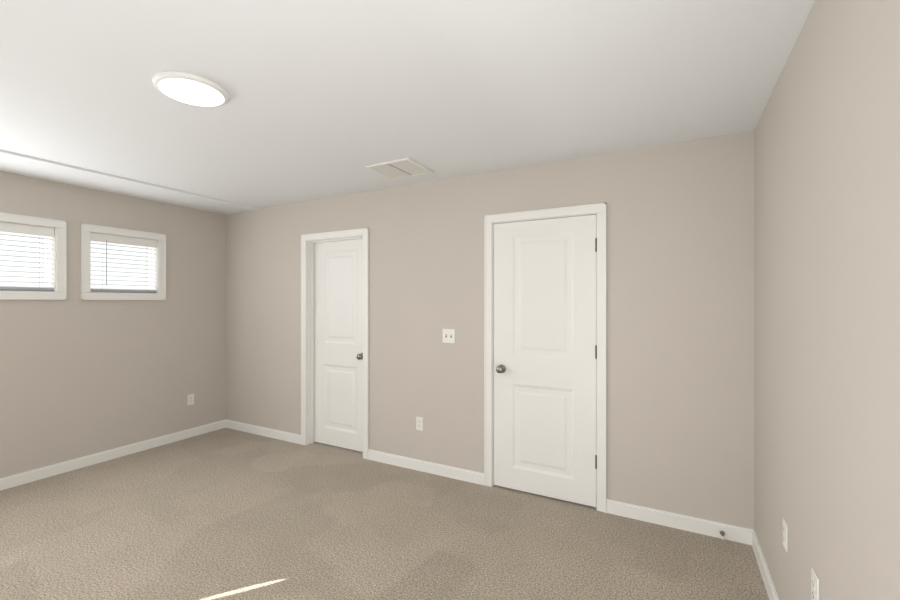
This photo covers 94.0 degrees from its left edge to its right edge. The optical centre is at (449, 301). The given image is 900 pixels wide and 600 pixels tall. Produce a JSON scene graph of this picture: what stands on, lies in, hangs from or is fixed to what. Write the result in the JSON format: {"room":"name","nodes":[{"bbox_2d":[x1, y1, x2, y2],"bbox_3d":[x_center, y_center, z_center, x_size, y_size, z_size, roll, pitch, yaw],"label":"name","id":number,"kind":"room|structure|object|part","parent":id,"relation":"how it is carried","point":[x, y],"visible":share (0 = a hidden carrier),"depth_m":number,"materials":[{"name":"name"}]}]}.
{"room":"empty bedroom","nodes":[
{"label":"empty bedroom","id":0,"kind":"room"},
{"bbox_2d":[0,171,225,477],"bbox_3d":[-3.515,0.211,3.204,0.120,2.458,3.750,0,0,28],"label":"wall","id":1,"kind":"structure","parent":0,"point":[79,377],"depth_m":3.83,"materials":[{"name":"paint"}]},
{"bbox_2d":[0,212,66,299],"bbox_3d":[-3.463,-0.351,3.279,0.138,0.666,0.684,0,0,28],"label":"window","id":2,"kind":"structure","parent":1,"relation":"in","point":[46,234],"depth_m":3.40,"materials":[{"name":"white plastic"}]},
{"bbox_2d":[0,420,223,490],"bbox_3d":[-3.449,1.395,3.185,0.014,0.090,3.720,0,0,28],"label":"baseboard","id":3,"kind":"structure","parent":1,"relation":"attached to","point":[11,481],"depth_m":3.77,"materials":[{"name":"white paint"}]},
{"bbox_2d":[81,223,165,299],"bbox_3d":[-3.092,-0.351,3.974,0.138,0.666,0.684,0,0,28],"label":"window","id":4,"kind":"structure","parent":1,"relation":"in","point":[113,240],"depth_m":3.94,"materials":[{"name":"white plastic"}]},
{"bbox_2d":[187,394,193,405],"bbox_3d":[-2.764,1.040,4.474,0.009,0.115,0.070,0,0,28],"label":"electrical outlet","id":5,"kind":"object","parent":1,"relation":"attached to","point":[190,399],"visible":1,"depth_m":4.47,"materials":[{"name":"white plastic"}]},
{"bbox_2d":[0,428,768,599],"bbox_3d":[-1.270,1.470,2.005,5.210,0.060,3.990,0,0,28],"label":"floor","id":6,"kind":"structure","parent":0,"point":[226,514],"depth_m":2.56,"materials":[{"name":"beige carpet"}]},
{"bbox_2d":[0,0,814,214],"bbox_3d":[-1.270,-1.060,2.005,5.210,0.116,3.990,0,0,28],"label":"ceiling","id":7,"kind":"structure","parent":0,"point":[330,98],"depth_m":1.98,"materials":[{"name":"white paint"}]},
{"bbox_2d":[152,71,228,106],"bbox_3d":[-1.231,-1.007,2.004,0.314,0.022,0.314,0,0,28],"label":"ceiling light","id":8,"kind":"object","parent":7,"relation":"in","point":[190,88],"visible":1,"depth_m":1.97,"materials":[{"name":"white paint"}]},
{"bbox_2d":[366,158,433,179],"bbox_3d":[-0.378,-1.012,3.210,0.387,0.011,0.361,0,0,28],"label":"ceiling vent","id":9,"kind":"object","parent":7,"relation":"in","point":[401,168],"visible":1,"depth_m":3.19,"materials":[{"name":"white paint"}]},
{"bbox_2d":[226,130,753,528],"bbox_3d":[-0.359,0.211,3.712,5.210,2.458,0.120,0,0,28],"label":"wall","id":10,"kind":"structure","parent":0,"point":[680,327],"depth_m":2.92,"materials":[{"name":"paint"}]},
{"bbox_2d":[224,419,300,443],"bbox_3d":[-2.027,1.395,4.526,1.201,0.090,0.014,0,0,28],"label":"baseboard","id":11,"kind":"structure","parent":10,"relation":"attached to","point":[267,432],"depth_m":4.51,"materials":[{"name":"white paint"}]},
{"bbox_2d":[301,228,368,459],"bbox_3d":[-1.095,0.381,4.093,0.851,2.118,0.140,0,0,28],"label":"door frame","id":12,"kind":"structure","parent":10,"relation":"attached to","point":[364,232],"depth_m":4.21,"materials":[{"name":"white paint"}]},
{"bbox_2d":[314,239,362,451],"bbox_3d":[-1.087,0.409,4.108,0.711,2.032,0.103,0,0,28],"label":"door","id":13,"kind":"structure","parent":10,"relation":"in","point":[338,343],"depth_m":4.13,"materials":[{"name":"white paint"}]},
{"bbox_3d":[-0.843,0.515,3.958,0.066,0.066,0.068,0,0,28],"label":"knob","id":14,"kind":"part","parent":13,"relation":"part of","materials":[{"name":"grey metal"}]},
{"bbox_2d":[416,416,422,430],"bbox_3d":[-0.260,1.040,3.586,0.070,0.115,0.009,0,0,28],"label":"electrical outlet","id":15,"kind":"object","parent":10,"relation":"attached to","point":[419,423],"visible":1,"depth_m":3.58,"materials":[{"name":"white plastic"}]},
{"bbox_2d":[368,449,483,484],"bbox_3d":[-0.236,1.395,3.570,1.156,0.090,0.014,0,0,28],"label":"baseboard","id":16,"kind":"structure","parent":10,"relation":"attached to","point":[475,477],"depth_m":3.54,"materials":[{"name":"white paint"}]},
{"bbox_2d":[443,329,454,342],"bbox_3d":[-0.013,0.280,3.450,0.116,0.116,0.016,0,0,28],"label":"switch plate","id":17,"kind":"object","parent":10,"relation":"attached to","point":[448,335],"visible":1,"depth_m":3.45,"materials":[{"name":"white plastic"}]},
{"bbox_2d":[494,215,596,506],"bbox_3d":[0.672,0.409,3.077,0.772,2.032,0.103,0,0,28],"label":"door","id":18,"kind":"structure","parent":10,"relation":"in","point":[544,357],"depth_m":3.08,"materials":[{"name":"white paint"}]},
{"bbox_3d":[0.385,0.515,3.210,0.066,0.066,0.068,0,0,28],"label":"knob","id":19,"kind":"part","parent":18,"relation":"part of","materials":[{"name":"grey metal"}]},
{"bbox_3d":[1.020,0.357,2.920,0.012,1.605,0.041,0,0,28],"label":"door hinge","id":20,"kind":"part","parent":18,"relation":"part of","materials":[{"name":"silver metal"}]},
{"bbox_2d":[484,203,606,512],"bbox_3d":[0.699,0.381,3.135,0.904,2.118,0.140,0,0,28],"label":"door frame","id":21,"kind":"structure","parent":10,"relation":"attached to","point":[600,209],"depth_m":2.96,"materials":[{"name":"white paint"}]},
{"bbox_2d":[606,499,747,543],"bbox_3d":[1.427,1.395,2.682,0.808,0.090,0.014,0,0,28],"label":"baseboard","id":22,"kind":"structure","parent":10,"relation":"attached to","point":[743,535],"depth_m":2.66,"materials":[{"name":"white paint"}]},
{"bbox_2d":[720,531,724,539],"bbox_3d":[1.637,1.404,2.519,0.026,0.026,0.076,0,0,28],"label":"door stop","id":23,"kind":"object","parent":22,"relation":"attached to","point":[722,533],"visible":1,"depth_m":2.53,"materials":[{"name":"grey metal"}]},
{"bbox_2d":[754,0,899,599],"bbox_3d":[0.975,0.211,0.806,0.120,2.458,3.750,0,0,28],"label":"wall","id":24,"kind":"structure","parent":0,"point":[827,309],"depth_m":1.27,"materials":[{"name":"paint"}]},
{"bbox_2d":[748,528,778,599],"bbox_3d":[0.922,1.395,0.851,0.014,0.090,3.720,0,0,28],"label":"baseboard","id":25,"kind":"structure","parent":24,"relation":"attached to","point":[752,538],"depth_m":2.19,"materials":[{"name":"white paint"}]},
{"bbox_2d":[783,518,787,551],"bbox_3d":[1.424,0.990,1.785,0.009,0.115,0.070,0,0,28],"label":"electrical outlet","id":26,"kind":"object","parent":24,"relation":"attached to","point":[785,535],"visible":1,"depth_m":1.77,"materials":[{"name":"white plastic"}]},
{"bbox_2d":[811,568,818,599],"bbox_3d":[1.222,0.965,1.405,0.009,0.115,0.070,0,0,28],"label":"electrical outlet","id":27,"kind":"object","parent":24,"relation":"attached to","point":[814,586],"visible":1,"depth_m":1.40,"materials":[{"name":"white plastic"}]}
]}

